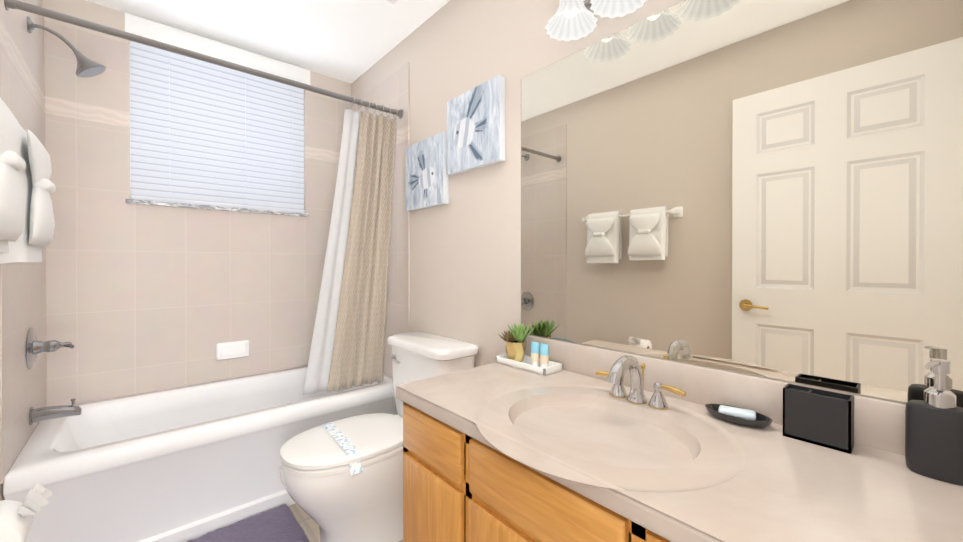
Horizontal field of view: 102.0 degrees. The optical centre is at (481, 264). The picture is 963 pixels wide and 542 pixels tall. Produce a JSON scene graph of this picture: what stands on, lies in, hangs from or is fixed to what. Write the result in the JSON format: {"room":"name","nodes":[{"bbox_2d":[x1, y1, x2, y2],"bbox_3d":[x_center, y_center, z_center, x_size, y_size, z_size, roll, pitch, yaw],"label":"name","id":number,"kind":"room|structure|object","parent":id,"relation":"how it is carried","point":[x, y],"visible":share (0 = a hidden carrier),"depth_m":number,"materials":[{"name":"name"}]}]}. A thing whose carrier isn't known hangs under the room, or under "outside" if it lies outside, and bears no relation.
{"room":"bathroom","nodes":[
{"label":"bathroom","id":0,"kind":"room"},
{"bbox_2d":[0,0,41,500],"bbox_3d":[-1.147,-0.076,0.716,0.100,2.460,3.110,0,0,-41],"label":"wall","id":1,"kind":"structure","parent":0,"point":[39,2],"depth_m":1.28,"materials":[{"name":"beige paint"}]},
{"bbox_2d":[0,0,45,483],"bbox_3d":[-1.801,-0.225,1.540,0.008,1.850,0.792,0,0,-41],"label":"wall tiles","id":2,"kind":"structure","parent":1,"relation":"attached to","point":[22,286],"depth_m":1.46,"materials":[{"name":"beige tile"}]},
{"bbox_2d":[26,327,73,369],"bbox_3d":[-1.772,0.335,1.613,0.126,0.170,0.170,0,0,-41],"label":"tub valve","id":3,"kind":"object","parent":2,"relation":"attached to","point":[34,347],"visible":0.98,"depth_m":1.57,"materials":[{"name":"silver metal"}]},
{"bbox_2d":[29,398,81,424],"bbox_3d":[-1.766,0.607,1.620,0.144,0.078,0.072,0,0,-41],"label":"tub spout","id":4,"kind":"object","parent":2,"relation":"attached to","point":[45,413],"visible":0.98,"depth_m":1.60,"materials":[{"name":"silver metal"}]},
{"bbox_2d":[27,16,105,76],"bbox_3d":[-1.736,-0.902,1.640,0.225,0.191,0.110,0,0,-41],"label":"shower head","id":5,"kind":"object","parent":2,"relation":"attached to","point":[86,67],"visible":1,"depth_m":1.65},
{"bbox_2d":[4,0,402,118],"bbox_3d":[-1.029,-0.881,1.789,1.498,0.060,0.060,0,0,-41],"label":"shower rod","id":6,"kind":"object","parent":2,"relation":"attached to","point":[31,8],"visible":0.88,"depth_m":1.58,"materials":[{"name":"silver metal"}]},
{"bbox_2d":[303,109,360,394],"bbox_3d":[-0.786,-0.087,2.103,0.326,1.521,0.062,0,0,-41],"label":"liner","id":7,"kind":"object","parent":6,"relation":"hanging from","point":[318,367],"visible":0.75,"depth_m":2.10,"materials":[{"name":"white plastic"}]},
{"bbox_2d":[350,96,397,118],"bbox_3d":[-0.596,-0.875,2.171,0.267,0.058,0.052,0,0,-41],"label":"curtain rings","id":8,"kind":"object","parent":6,"relation":"hanging from","point":[375,109],"visible":0.9,"depth_m":2.16,"materials":[{"name":"silver metal"}]},
{"bbox_2d":[327,110,396,391],"bbox_3d":[-0.655,-0.087,2.168,0.389,1.521,0.089,0,0,-41],"label":"shower curtain","id":9,"kind":"object","parent":8,"relation":"hanging from","point":[357,358],"visible":1,"depth_m":2.18,"materials":[{"name":"fabric"}]},
{"bbox_2d":[0,483,51,541],"bbox_3d":[-1.038,0.553,0.818,0.192,0.147,0.172,0,0,-41],"label":"toilet paper","id":10,"kind":"object","parent":1,"relation":"attached to","point":[16,519],"visible":1,"depth_m":0.82,"materials":[{"name":"white paper"}]},
{"bbox_2d":[42,0,350,104],"bbox_3d":[-1.541,-0.084,2.374,1.500,2.460,0.100,0,0,-41],"label":"wall","id":11,"kind":"structure","parent":0,"point":[97,13],"depth_m":1.97,"materials":[{"name":"beige paint"}]},
{"bbox_2d":[130,126,130,198],"bbox_3d":[-1.565,-0.764,2.387,0.885,0.840,0.045,0,0,-41],"label":"window","id":12,"kind":"structure","parent":11,"relation":"in","point":[130,164],"depth_m":2.08,"materials":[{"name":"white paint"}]},
{"bbox_2d":[44,21,350,406],"bbox_3d":[-1.538,-0.244,2.371,1.500,1.880,0.108,0,0,-41],"label":"wall tile","id":13,"kind":"structure","parent":11,"relation":"attached to","point":[140,298],"depth_m":2.08,"materials":[{"name":"beige tile"}]},
{"bbox_2d":[216,340,249,359],"bbox_3d":[-1.482,0.506,2.325,0.170,0.100,0.040,0,0,-41],"label":"soap niche","id":14,"kind":"object","parent":13,"relation":"attached to","point":[232,349],"visible":1,"depth_m":2.31,"materials":[{"name":"white ceramic"}]},
{"bbox_2d":[125,199,308,216],"bbox_3d":[-1.521,-0.333,2.339,0.909,0.022,0.078,0,0,-41],"label":"window sill","id":15,"kind":"structure","parent":11,"relation":"attached to","point":[159,203],"depth_m":2.25,"materials":[{"name":"stone"}]},
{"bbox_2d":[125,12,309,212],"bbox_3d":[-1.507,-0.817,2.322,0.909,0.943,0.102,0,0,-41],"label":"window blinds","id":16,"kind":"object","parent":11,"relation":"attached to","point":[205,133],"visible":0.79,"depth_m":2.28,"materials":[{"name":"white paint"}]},
{"bbox_2d":[86,0,449,82],"bbox_3d":[-0.546,-1.339,1.239,1.700,0.060,3.110,0,0,-41],"label":"ceiling","id":17,"kind":"structure","parent":0,"point":[350,41],"depth_m":2.13,"materials":[{"name":"white paint"}]},
{"bbox_2d":[386,0,397,3],"bbox_3d":[-0.451,-1.302,1.736,0.300,0.016,0.300,0,0,-41],"label":"ceiling vent","id":18,"kind":"object","parent":17,"relation":"in","point":[393,1],"visible":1,"depth_m":1.92,"materials":[{"name":"white paint"}]},
{"bbox_2d":[288,503,402,541],"bbox_3d":[-0.546,1.181,1.251,1.700,0.060,3.110,0,0,-41],"label":"floor","id":19,"kind":"structure","parent":0,"point":[309,525],"depth_m":1.73,"materials":[{"name":"tile"}]},
{"bbox_2d":[3,366,397,541],"bbox_3d":[-1.247,0.913,2.045,1.492,0.470,0.770,0,0,-41],"label":"bathtub","id":20,"kind":"object","parent":19,"relation":"on","point":[186,463],"visible":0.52,"depth_m":1.66,"materials":[{"name":"white ceramic"}]},
{"bbox_2d":[187,504,309,541],"bbox_3d":[-0.905,1.132,1.306,0.968,0.034,0.831,0,0,-41],"label":"bath rug","id":21,"kind":"object","parent":19,"relation":"on","point":[280,524],"visible":1,"depth_m":1.64,"materials":[{"name":"purple fabric"}]},
{"bbox_2d":[280,332,478,541],"bbox_3d":[-0.449,0.753,1.694,0.770,0.792,0.508,0,0,-41],"label":"toilet","id":22,"kind":"object","parent":19,"relation":"on","point":[341,480],"visible":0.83,"depth_m":1.53,"materials":[{"name":"white ceramic"}]},
{"bbox_2d":[403,402,670,541],"bbox_3d":[0.357,0.785,0.934,0.555,0.736,1.242,0,0,-41],"label":"vanity cabinet","id":23,"kind":"object","parent":19,"relation":"on","point":[459,486],"visible":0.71,"depth_m":0.92,"materials":[{"name":"brown wood"}]},
{"bbox_2d":[396,335,962,541],"bbox_3d":[0.335,0.398,0.916,0.612,0.240,1.247,0,0,-41],"label":"countertop","id":24,"kind":"structure","parent":23,"relation":"on","point":[688,467],"depth_m":0.80,"materials":[{"name":"stone"}]},
{"bbox_2d":[496,354,561,375],"bbox_3d":[0.171,0.362,1.438,0.100,0.025,0.240,0,0,-41],"label":"tray","id":25,"kind":"object","parent":24,"relation":"on","point":[551,368],"visible":0.67,"depth_m":1.39,"materials":[{"name":"white ceramic"}]},
{"bbox_2d":[498,323,534,361],"bbox_3d":[0.141,0.295,1.489,0.124,0.142,0.126,0,0,-41],"label":"succulent pot","id":26,"kind":"object","parent":25,"relation":"on","point":[515,342],"visible":1,"depth_m":1.46,"materials":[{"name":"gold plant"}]},
{"bbox_2d":[531,341,548,367],"bbox_3d":[0.210,0.325,1.411,0.030,0.084,0.081,0,0,-41],"label":"tubes","id":27,"kind":"object","parent":25,"relation":"on","point":[544,357],"visible":0.94,"depth_m":1.40,"materials":[{"name":"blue plastic"}]},
{"bbox_2d":[596,355,685,409],"bbox_3d":[0.400,0.312,1.060,0.180,0.136,0.258,0,0,-41],"label":"faucet","id":28,"kind":"object","parent":24,"relation":"on","point":[620,367],"visible":1,"depth_m":1.05,"materials":[{"name":"silver metal"}]},
{"bbox_2d":[705,404,772,427],"bbox_3d":[0.619,0.362,0.944,0.081,0.029,0.140,0,0,-41],"label":"soap dish","id":29,"kind":"object","parent":24,"relation":"on","point":[740,416],"visible":1,"depth_m":0.93,"materials":[{"name":"black ceramic"}]},
{"bbox_2d":[783,383,853,453],"bbox_3d":[0.722,0.325,0.838,0.052,0.105,0.110,0,0,-41],"label":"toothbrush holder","id":30,"kind":"object","parent":24,"relation":"on","point":[824,418],"visible":1,"depth_m":0.82,"materials":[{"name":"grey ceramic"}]},
{"bbox_2d":[905,358,962,485],"bbox_3d":[0.820,0.274,0.697,0.076,0.208,0.084,0,0,-41],"label":"soap dispenser","id":31,"kind":"object","parent":24,"relation":"on","point":[934,434],"visible":1,"depth_m":0.69,"materials":[{"name":"grey ceramic"}]},
{"bbox_2d":[351,0,901,402],"bbox_3d":[0.054,-0.081,1.773,0.100,2.460,3.110,0,0,-41],"label":"wall","id":32,"kind":"structure","parent":0,"point":[465,263],"depth_m":1.79,"materials":[{"name":"beige paint"}]},
{"bbox_2d":[351,62,409,376],"bbox_3d":[-0.677,-0.229,2.522,0.008,1.850,0.802,0,0,-41],"label":"wall tiles","id":33,"kind":"structure","parent":32,"relation":"attached to","point":[392,91],"depth_m":2.31,"materials":[{"name":"beige tile"}]},
{"bbox_2d":[406,132,448,210],"bbox_3d":[-0.294,-0.481,2.064,0.035,0.353,0.360,0,0,-41],"label":"framed picture","id":34,"kind":"object","parent":32,"relation":"attached to","point":[427,180],"visible":0.85,"depth_m":2.02},
{"bbox_2d":[447,75,504,174],"bbox_3d":[-0.033,-0.615,1.767,0.035,0.352,0.370,0,0,-41],"label":"framed picture","id":35,"kind":"object","parent":32,"relation":"attached to","point":[475,127],"visible":1,"depth_m":1.72},
{"bbox_2d":[545,0,646,40],"bbox_3d":[0.466,-0.882,1.077,0.196,0.228,0.720,0,0,-41],"label":"vanity light","id":36,"kind":"object","parent":32,"relation":"attached to","point":[569,20],"visible":1,"depth_m":1.24,"materials":[{"name":"white glass"}]},
{"bbox_2d":[521,0,962,407],"bbox_3d":[0.535,-0.235,1.145,0.006,1.022,1.133,0,0,-41],"label":"mirror","id":37,"kind":"object","parent":32,"relation":"attached to","point":[772,189],"visible":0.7,"depth_m":0.96,"materials":[{"name":"white mirror"}]},
{"bbox_3d":[-1.142,-0.337,0.853,0.088,0.070,0.730,0,0,-41],"label":"towel bar","id":38,"kind":"object","parent":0,"visible":0},
{"bbox_2d":[0,98,25,252],"bbox_3d":[-0.990,-0.199,0.761,0.123,0.352,0.235,0,0,-41],"label":"towel","id":39,"kind":"object","parent":38,"relation":"hanging from","point":[12,205],"visible":1,"depth_m":0.77,"materials":[{"name":"white fabric"}]},
{"bbox_2d":[0,125,55,263],"bbox_3d":[-1.207,-0.192,1.010,0.134,0.376,0.245,0,0,-41],"label":"towel","id":40,"kind":"object","parent":38,"relation":"hanging from","point":[37,184],"visible":0.65,"depth_m":0.98,"materials":[{"name":"white fabric"}]}
]}

